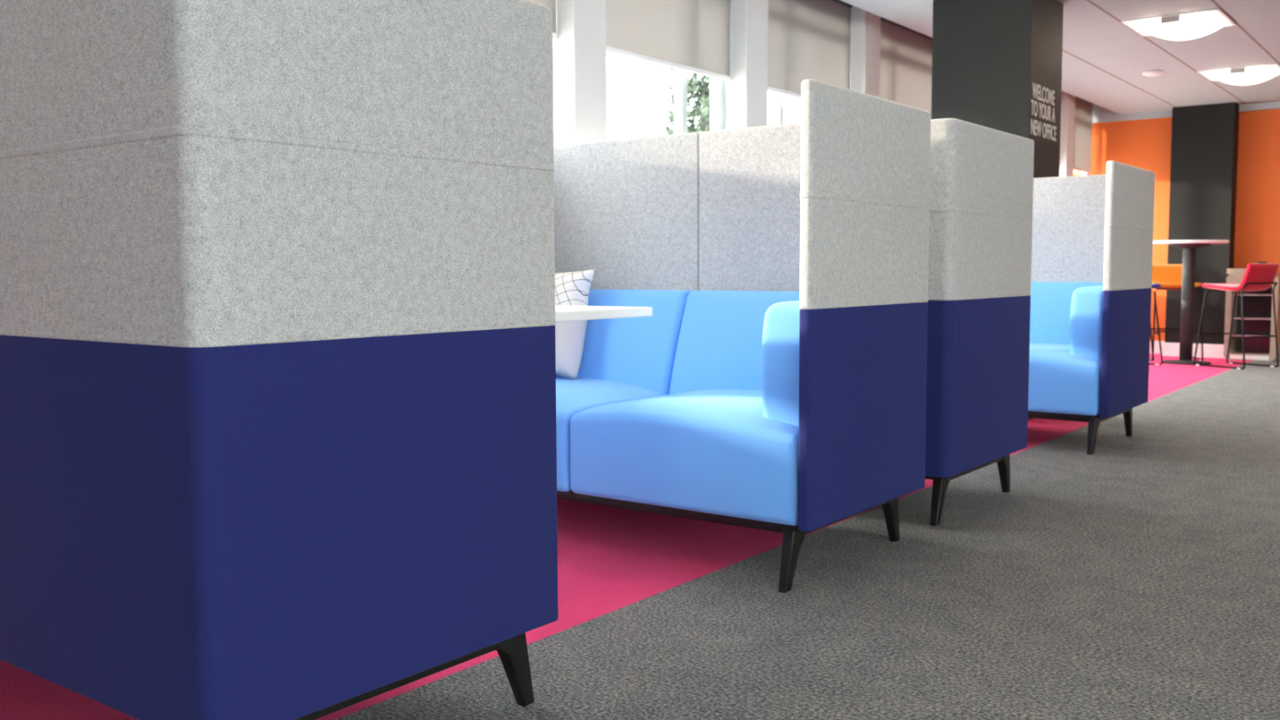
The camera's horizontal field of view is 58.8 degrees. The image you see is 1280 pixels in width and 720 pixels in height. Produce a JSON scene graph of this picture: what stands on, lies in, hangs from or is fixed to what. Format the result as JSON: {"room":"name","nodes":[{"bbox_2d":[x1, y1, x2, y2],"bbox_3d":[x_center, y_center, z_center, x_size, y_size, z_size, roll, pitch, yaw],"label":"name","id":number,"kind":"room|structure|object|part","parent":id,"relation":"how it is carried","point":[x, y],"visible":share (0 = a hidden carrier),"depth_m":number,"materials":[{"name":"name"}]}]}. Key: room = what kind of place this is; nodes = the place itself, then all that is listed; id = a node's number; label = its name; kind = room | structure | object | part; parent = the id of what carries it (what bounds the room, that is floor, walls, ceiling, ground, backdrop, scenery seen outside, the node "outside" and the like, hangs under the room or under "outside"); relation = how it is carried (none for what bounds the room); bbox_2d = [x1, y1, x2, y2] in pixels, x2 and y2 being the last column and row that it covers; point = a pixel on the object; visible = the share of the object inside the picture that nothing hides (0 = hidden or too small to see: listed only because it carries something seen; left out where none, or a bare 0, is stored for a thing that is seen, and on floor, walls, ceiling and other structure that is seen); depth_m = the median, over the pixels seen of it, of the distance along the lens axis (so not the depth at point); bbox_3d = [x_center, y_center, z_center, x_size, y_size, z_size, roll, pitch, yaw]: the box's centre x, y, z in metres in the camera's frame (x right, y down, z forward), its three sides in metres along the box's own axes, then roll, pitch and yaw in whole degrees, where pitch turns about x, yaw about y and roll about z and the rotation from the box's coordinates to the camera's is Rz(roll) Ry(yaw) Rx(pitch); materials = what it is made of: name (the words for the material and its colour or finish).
{"room":"office lounge","nodes":[
{"label":"office lounge","id":0,"kind":"room"},
{"bbox_2d":[0,353,1279,719],"bbox_3d":[3.733,0.668,2.641,10.120,0.060,15.800,3,6,37],"label":"floor","id":1,"kind":"structure","parent":0,"point":[1137,577],"depth_m":2.92,"materials":[{"name":"grey carpet"}]},
{"bbox_2d":[0,0,558,719],"bbox_3d":[-1.042,0.007,2.353,1.683,1.342,0.774,3,6,37],"label":"sofa","id":2,"kind":"object","parent":1,"relation":"on","point":[277,433],"visible":1,"depth_m":1.74,"materials":[{"name":"blue fabric"}]},
{"bbox_3d":[-1.051,-0.369,2.313,1.680,0.585,0.744,3,6,37],"label":"panel","id":3,"kind":"part","parent":2,"relation":"part of","materials":[{"name":"grey fabric"}]},
{"bbox_3d":[-1.049,0.204,2.358,1.680,0.565,0.744,3,6,37],"label":"panel","id":4,"kind":"part","parent":2,"relation":"part of","materials":[{"name":"blue fabric"}]},
{"bbox_3d":[-1.049,0.510,2.381,1.620,0.060,0.689,3,6,37],"label":"under frame","id":5,"kind":"part","parent":2,"relation":"part of","materials":[{"name":"black metal"}]},
{"bbox_3d":[-0.253,0.593,2.224,0.038,0.189,0.112,3,6,37],"label":"leg","id":6,"kind":"part","parent":2,"relation":"part of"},
{"bbox_2d":[555,305,652,321],"bbox_3d":[-0.695,0.229,3.220,1.320,0.760,0.675,3,6,37],"label":"table","id":7,"kind":"object","parent":1,"relation":"on","point":[562,313],"visible":0.06,"depth_m":2.93,"materials":[{"name":"white laminate"}]},
{"bbox_2d":[553,79,930,592],"bbox_3d":[0.002,-0.107,3.743,1.683,1.342,0.788,3,6,37],"label":"sofa","id":8,"kind":"object","parent":1,"relation":"on","point":[775,380],"visible":0.7,"depth_m":3.38,"materials":[{"name":"blue fabric"}]},
{"bbox_2d":[555,268,595,379],"bbox_3d":[-0.367,-0.138,4.146,0.420,0.390,0.214,3,5,32],"label":"throw pillow","id":9,"kind":"object","parent":8,"relation":"on","point":[571,288],"visible":0.3,"depth_m":4.03,"materials":[{"name":"fabric"}]},
{"bbox_3d":[-0.337,0.222,3.984,0.797,0.295,0.716,3,6,37],"label":"seat","id":10,"kind":"part","parent":8,"relation":"part of","materials":[{"name":"blue fabric"}]},
{"bbox_3d":[0.304,0.257,3.505,0.797,0.295,0.716,3,6,37],"label":"seat","id":11,"kind":"part","parent":8,"relation":"part of","materials":[{"name":"blue fabric"}]},
{"bbox_3d":[0.006,0.403,3.785,1.620,0.042,0.730,3,6,37],"label":"under frame","id":12,"kind":"part","parent":8,"relation":"part of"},
{"bbox_3d":[0.000,-0.484,3.713,1.680,0.585,0.785,3,6,37],"label":"panel","id":13,"kind":"part","parent":8,"relation":"part of","materials":[{"name":"grey fabric"}]},
{"bbox_3d":[0.412,0.532,3.072,0.037,0.171,0.112,3,6,37],"label":"leg","id":14,"kind":"part","parent":8,"relation":"part of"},
{"bbox_3d":[0.003,0.098,3.759,1.680,0.583,0.785,3,6,37],"label":"panel","id":15,"kind":"part","parent":8,"relation":"part of","materials":[{"name":"blue fabric"}]},
{"bbox_3d":[0.784,0.491,3.568,0.037,0.171,0.112,3,6,37],"label":"leg","id":16,"kind":"part","parent":8,"relation":"part of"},
{"bbox_2d":[924,118,1034,525],"bbox_3d":[0.574,-0.170,4.505,1.683,1.342,0.808,3,6,37],"label":"sofa","id":17,"kind":"object","parent":1,"relation":"on","point":[981,178],"visible":0.23,"depth_m":3.86,"materials":[{"name":"blue fabric"}]},
{"bbox_3d":[1.017,0.467,3.853,0.037,0.171,0.112,3,6,37],"label":"leg","id":18,"kind":"part","parent":17,"relation":"part of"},
{"bbox_3d":[0.575,0.341,4.543,1.620,0.042,0.750,3,6,37],"label":"under frame","id":19,"kind":"part","parent":17,"relation":"part of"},
{"bbox_3d":[0.575,0.035,4.521,1.680,0.583,0.805,3,6,37],"label":"panel","id":20,"kind":"part","parent":17,"relation":"part of","materials":[{"name":"blue fabric"}]},
{"bbox_3d":[0.573,-0.547,4.475,1.680,0.585,0.805,3,6,37],"label":"panel","id":21,"kind":"part","parent":17,"relation":"part of","materials":[{"name":"grey fabric"}]},
{"bbox_3d":[1.389,0.426,4.349,0.037,0.171,0.112,3,6,37],"label":"leg","id":22,"kind":"part","parent":17,"relation":"part of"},
{"bbox_2d":[1027,160,1155,454],"bbox_3d":[1.704,-0.292,5.983,1.683,1.342,0.806,3,6,37],"label":"sofa","id":23,"kind":"object","parent":1,"relation":"on","point":[1092,236],"visible":0.34,"depth_m":5.48,"materials":[{"name":"blue fabric"}]},
{"bbox_3d":[2.007,0.072,5.746,0.797,0.295,0.731,3,6,37],"label":"seat","id":24,"kind":"part","parent":23,"relation":"part of","materials":[{"name":"blue fabric"}]},
{"bbox_3d":[1.708,0.218,6.027,1.620,0.042,0.745,3,6,37],"label":"under frame","id":25,"kind":"part","parent":23,"relation":"part of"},
{"bbox_3d":[2.112,0.348,5.295,0.037,0.171,0.112,3,6,37],"label":"leg","id":26,"kind":"part","parent":23,"relation":"part of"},
{"bbox_3d":[1.703,-0.669,5.954,1.680,0.585,0.800,3,6,37],"label":"panel","id":27,"kind":"part","parent":23,"relation":"part of","materials":[{"name":"grey fabric"}]},
{"bbox_3d":[1.705,-0.087,6.000,1.680,0.583,0.800,3,6,37],"label":"panel","id":28,"kind":"part","parent":23,"relation":"part of","materials":[{"name":"blue fabric"}]},
{"bbox_3d":[2.484,0.308,5.790,0.037,0.171,0.112,3,6,37],"label":"leg","id":29,"kind":"part","parent":23,"relation":"part of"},
{"bbox_2d":[1149,283,1163,364],"bbox_3d":[4.446,-0.422,10.312,0.509,0.894,0.454,1,5,15],"label":"bar stool","id":30,"kind":"object","parent":1,"relation":"on","point":[1154,286],"visible":0.32,"depth_m":10.07,"materials":[{"name":"metal"}]},
{"bbox_3d":[4.497,-0.355,10.499,0.505,0.730,0.068,1,5,15],"label":"frame","id":31,"kind":"part","parent":30,"relation":"part of","materials":[{"name":"black metal"}]},
{"bbox_2d":[1149,264,1203,360],"bbox_3d":[5.036,-0.459,10.746,0.454,0.894,0.509,1,5,12],"label":"bar stool","id":32,"kind":"object","parent":1,"relation":"on","point":[1169,277],"visible":0.49,"depth_m":10.88,"materials":[{"name":"orange plastic"}]},
{"bbox_3d":[4.851,-0.379,10.789,0.068,0.730,0.505,1,5,12],"label":"frame","id":33,"kind":"part","parent":32,"relation":"part of","materials":[{"name":"black metal"}]},
{"bbox_3d":[5.221,-0.375,10.712,0.068,0.730,0.505,1,5,12],"label":"frame","id":34,"kind":"part","parent":32,"relation":"part of","materials":[{"name":"black metal"}]},
{"bbox_2d":[1152,240,1229,364],"bbox_3d":[4.930,-0.520,10.229,0.636,1.100,0.636,3,6,37],"label":"bar table","id":35,"kind":"object","parent":1,"relation":"on","point":[1188,246],"visible":0.94,"depth_m":10.18,"materials":[{"name":"grey metal"}]},
{"bbox_3d":[4.928,-1.020,10.190,0.340,0.042,0.340,3,6,37],"label":"mounting plate","id":36,"kind":"part","parent":35,"relation":"part of","materials":[{"name":"metal"}]},
{"bbox_2d":[1192,263,1279,368],"bbox_3d":[5.193,-0.390,9.878,0.454,0.894,0.509,-2,5,-25],"label":"bar stool","id":37,"kind":"object","parent":1,"relation":"on","point":[1257,277],"visible":1,"depth_m":9.70,"materials":[{"name":"red plastic"}]},
{"bbox_3d":[5.023,-0.302,9.805,0.068,0.730,0.505,-2,5,-25],"label":"frame","id":38,"kind":"part","parent":37,"relation":"part of","materials":[{"name":"black metal"}]},
{"bbox_3d":[5.363,-0.316,9.967,0.068,0.730,0.505,-2,5,-25],"label":"frame","id":39,"kind":"part","parent":37,"relation":"part of","materials":[{"name":"black metal"}]},
{"bbox_2d":[1223,273,1279,361],"bbox_3d":[5.733,-0.403,10.612,0.430,0.800,0.342,3,6,37],"label":"display cabinet","id":40,"kind":"object","parent":1,"relation":"on","point":[1258,306],"visible":0.81,"depth_m":10.68,"materials":[{"name":"brown wood"}]},
{"bbox_2d":[1226,268,1246,274],"bbox_3d":[5.622,-0.830,10.624,0.210,0.050,0.200,3,6,37],"label":"wooden tray","id":41,"kind":"object","parent":40,"relation":"on","point":[1229,271],"visible":0.59,"depth_m":10.56,"materials":[{"name":"brown wood"}]},
{"bbox_2d":[1231,333,1270,336],"bbox_3d":[5.738,-0.230,10.630,0.328,0.012,0.290,3,6,37],"label":"shelf","id":42,"kind":"object","parent":40,"relation":"attached to","point":[1233,335],"depth_m":10.58,"materials":[{"name":"wood"}]},
{"bbox_2d":[1232,293,1271,295],"bbox_3d":[5.736,-0.609,10.600,0.328,0.012,0.290,3,6,37],"label":"shelf","id":43,"kind":"object","parent":40,"relation":"attached to","point":[1233,294],"depth_m":10.50,"materials":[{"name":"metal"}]},
{"bbox_2d":[1233,316,1271,319],"bbox_3d":[5.737,-0.390,10.618,0.328,0.012,0.290,3,6,37],"label":"shelf","id":44,"kind":"object","parent":40,"relation":"attached to","point":[1234,317],"depth_m":10.56,"materials":[{"name":"wood"}]},
{"bbox_3d":[5.828,-0.394,10.740,0.340,0.650,0.015,3,6,37],"label":"panel","id":45,"kind":"part","parent":40,"relation":"part of","materials":[{"name":"red"}]},
{"bbox_2d":[931,0,1063,420],"bbox_3d":[2.083,-0.878,6.673,0.572,2.398,0.560,3,6,37],"label":"column","id":46,"kind":"structure","parent":0,"point":[997,64],"depth_m":6.39,"materials":[{"name":"paint"}]},
{"bbox_2d":[840,0,1279,114],"bbox_3d":[3.940,-1.872,2.276,9.577,0.260,15.800,3,6,37],"label":"ceiling","id":47,"kind":"structure","parent":0,"point":[1104,60],"depth_m":8.05,"materials":[{"name":"tile"}]},
{"bbox_2d":[1142,70,1164,76],"bbox_3d":[4.044,-2.257,8.958,0.160,0.030,0.160,3,6,37],"label":"ceiling light","id":48,"kind":"object","parent":47,"relation":"attached to","point":[1152,73],"visible":1,"depth_m":8.91,"materials":[{"name":"paint"}]},
{"bbox_2d":[1120,8,1235,39],"bbox_3d":[3.398,-2.091,7.167,0.558,0.069,0.558,3,6,37],"label":"ceiling light","id":49,"kind":"object","parent":47,"relation":"attached to","point":[1189,25],"visible":1,"depth_m":7.06,"materials":[{"name":"white paint"}]},
{"bbox_2d":[1196,63,1279,84],"bbox_3d":[4.769,-2.242,8.991,0.558,0.069,0.558,3,6,37],"label":"ceiling light","id":50,"kind":"object","parent":47,"relation":"attached to","point":[1246,75],"visible":1,"depth_m":8.87,"materials":[{"name":"white paint"}]},
{"bbox_2d":[1073,108,1279,341],"bbox_3d":[8.498,-1.181,8.886,10.120,2.720,0.120,3,6,37],"label":"wall","id":51,"kind":"structure","parent":0,"point":[1143,144],"depth_m":10.86,"materials":[{"name":"orange paint"}]},
{"bbox_2d":[1092,101,1279,123],"bbox_3d":[8.448,-2.320,8.736,10.120,0.225,0.030,3,6,37],"label":"trim","id":52,"kind":"structure","parent":51,"relation":"attached to","point":[1100,114],"depth_m":11.31,"materials":[{"name":"paint"}]},
{"bbox_2d":[1149,340,1279,358],"bbox_3d":[8.573,0.061,8.845,9.840,0.130,0.018,3,6,37],"label":"baseboard","id":53,"kind":"structure","parent":51,"relation":"attached to","point":[1157,349],"depth_m":11.37,"materials":[{"name":"white paint"}]},
{"bbox_2d":[1164,102,1239,344],"bbox_3d":[5.421,-1.233,10.973,0.545,2.400,0.230,3,6,37],"label":"column","id":54,"kind":"structure","parent":0,"point":[1204,148],"depth_m":10.85,"materials":[{"name":"black paint"}]},
{"bbox_2d":[1161,342,1225,358],"bbox_3d":[5.420,-0.101,11.056,0.581,0.130,0.248,3,6,37],"label":"baseboard","id":55,"kind":"object","parent":54,"relation":"attached to","point":[1210,350],"visible":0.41,"depth_m":10.93,"materials":[{"name":"white paint"}]},
{"label":"outside","id":56,"kind":"structure","parent":0,"visible":0},
{"bbox_3d":[-10.466,-0.354,26.632,41.380,0.100,90.000,3,6,37],"label":"ground","id":57,"kind":"structure","parent":56,"visible":0},
{"bbox_2d":[664,66,710,134],"bbox_3d":[0.942,-2.253,16.144,1.294,5.255,1.309,-3,5,-32],"label":"tree","id":58,"kind":"object","parent":57,"relation":"on","point":[701,108],"visible":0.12,"depth_m":15.83,"materials":[{"name":"green plant"}]},
{"bbox_3d":[-0.111,-2.175,5.294,0.543,0.100,15.800,3,6,37],"label":"trim","id":59,"kind":"structure","parent":0,"visible":0},
{"bbox_2d":[524,0,556,39],"bbox_3d":[-0.727,-1.712,4.489,0.044,0.685,1.191,3,6,37],"label":"roller blind","id":60,"kind":"object","parent":59,"relation":"hanging from","point":[551,4],"visible":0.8,"depth_m":4.96,"materials":[{"name":"fabric"}]},
{"bbox_3d":[-0.725,-1.382,4.515,0.014,0.024,1.191,3,6,37],"label":"rail","id":61,"kind":"part","parent":60,"relation":"part of","materials":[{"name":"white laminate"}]},
{"bbox_2d":[606,0,731,81],"bbox_3d":[0.128,-1.806,5.627,0.044,0.685,1.191,3,6,37],"label":"roller blind","id":62,"kind":"object","parent":59,"relation":"hanging from","point":[693,36],"visible":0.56,"depth_m":5.70,"materials":[{"name":"fabric"}]},
{"bbox_3d":[0.130,-1.476,5.654,0.014,0.024,1.191,3,6,37],"label":"rail","id":63,"kind":"part","parent":62,"relation":"part of","materials":[{"name":"white laminate"}]},
{"bbox_2d":[768,0,853,98],"bbox_3d":[0.984,-1.899,6.766,0.044,0.685,1.191,3,6,37],"label":"roller blind","id":64,"kind":"object","parent":59,"relation":"hanging from","point":[808,39],"visible":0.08,"depth_m":6.78,"materials":[{"name":"fabric"}]},
{"bbox_3d":[0.985,-1.570,6.792,0.014,0.024,1.191,3,6,37],"label":"rail","id":65,"kind":"part","parent":64,"relation":"part of","materials":[{"name":"white laminate"}]},
{"bbox_2d":[880,17,932,119],"bbox_3d":[1.839,-1.863,7.915,0.044,0.945,1.191,3,6,37],"label":"roller blind","id":66,"kind":"object","parent":59,"relation":"hanging from","point":[905,53],"visible":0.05,"depth_m":7.91,"materials":[{"name":"fabric"}]},
{"bbox_2d":[1073,96,1093,173],"bbox_3d":[4.325,-2.241,11.216,0.044,0.735,0.926,3,6,37],"label":"roller blind","id":67,"kind":"object","parent":59,"relation":"hanging from","point":[1083,108],"visible":0.49,"depth_m":11.34,"materials":[{"name":"fabric"}]},
{"bbox_3d":[4.326,-1.886,11.245,0.014,0.024,0.926,3,6,37],"label":"rail","id":68,"kind":"part","parent":67,"relation":"part of","materials":[{"name":"white laminate"}]},
{"bbox_3d":[-0.223,0.141,5.568,0.240,0.680,15.800,3,6,37],"label":"wall","id":69,"kind":"structure","parent":0,"visible":0},
{"bbox_2d":[552,0,607,145],"bbox_3d":[-0.303,-0.828,5.138,0.220,2.560,0.228,3,6,37],"label":"column","id":70,"kind":"structure","parent":69,"relation":"attached to","point":[580,46],"depth_m":5.00,"materials":[{"name":"white paint"}]},
{"bbox_2d":[674,67,724,133],"bbox_3d":[0.075,-1.151,5.721,0.060,1.810,1.199,3,6,37],"label":"window","id":71,"kind":"structure","parent":69,"relation":"in","point":[717,86],"depth_m":5.89,"materials":[{"name":"glass"}]},
{"bbox_3d":[0.075,-1.151,5.721,0.060,1.810,1.199,3,6,37],"label":"frame","id":72,"kind":"part","parent":71,"relation":"part of","materials":[{"name":"metal"}]},
{"bbox_2d":[724,0,768,129],"bbox_3d":[0.552,-0.921,6.277,0.220,2.560,0.228,3,6,37],"label":"column","id":73,"kind":"structure","parent":69,"relation":"attached to","point":[746,95],"depth_m":6.12,"materials":[{"name":"white paint"}]},
{"bbox_2d":[772,92,784,124],"bbox_3d":[0.930,-1.245,6.860,0.060,1.810,1.199,3,6,37],"label":"window","id":74,"kind":"structure","parent":69,"relation":"in","point":[778,100],"depth_m":6.67,"materials":[{"name":"glass"}]},
{"bbox_2d":[849,5,880,97],"bbox_3d":[1.407,-1.015,7.415,0.220,2.560,0.228,3,6,37],"label":"trim","id":75,"kind":"structure","parent":69,"relation":"attached to","point":[865,26],"depth_m":7.23,"materials":[{"name":"white paint"}]},
{"bbox_2d":[1059,90,1075,177],"bbox_3d":[3.972,-1.296,10.831,0.220,2.560,0.228,3,6,37],"label":"trim","id":76,"kind":"structure","parent":69,"relation":"attached to","point":[1066,149],"depth_m":10.65,"materials":[{"name":"white paint"}]},
{"bbox_2d":[1080,171,1087,175],"bbox_3d":[4.285,-1.613,11.326,0.060,1.810,0.979,3,6,37],"label":"window","id":77,"kind":"structure","parent":69,"relation":"in","point":[1081,172],"depth_m":11.66,"materials":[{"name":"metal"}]}
]}

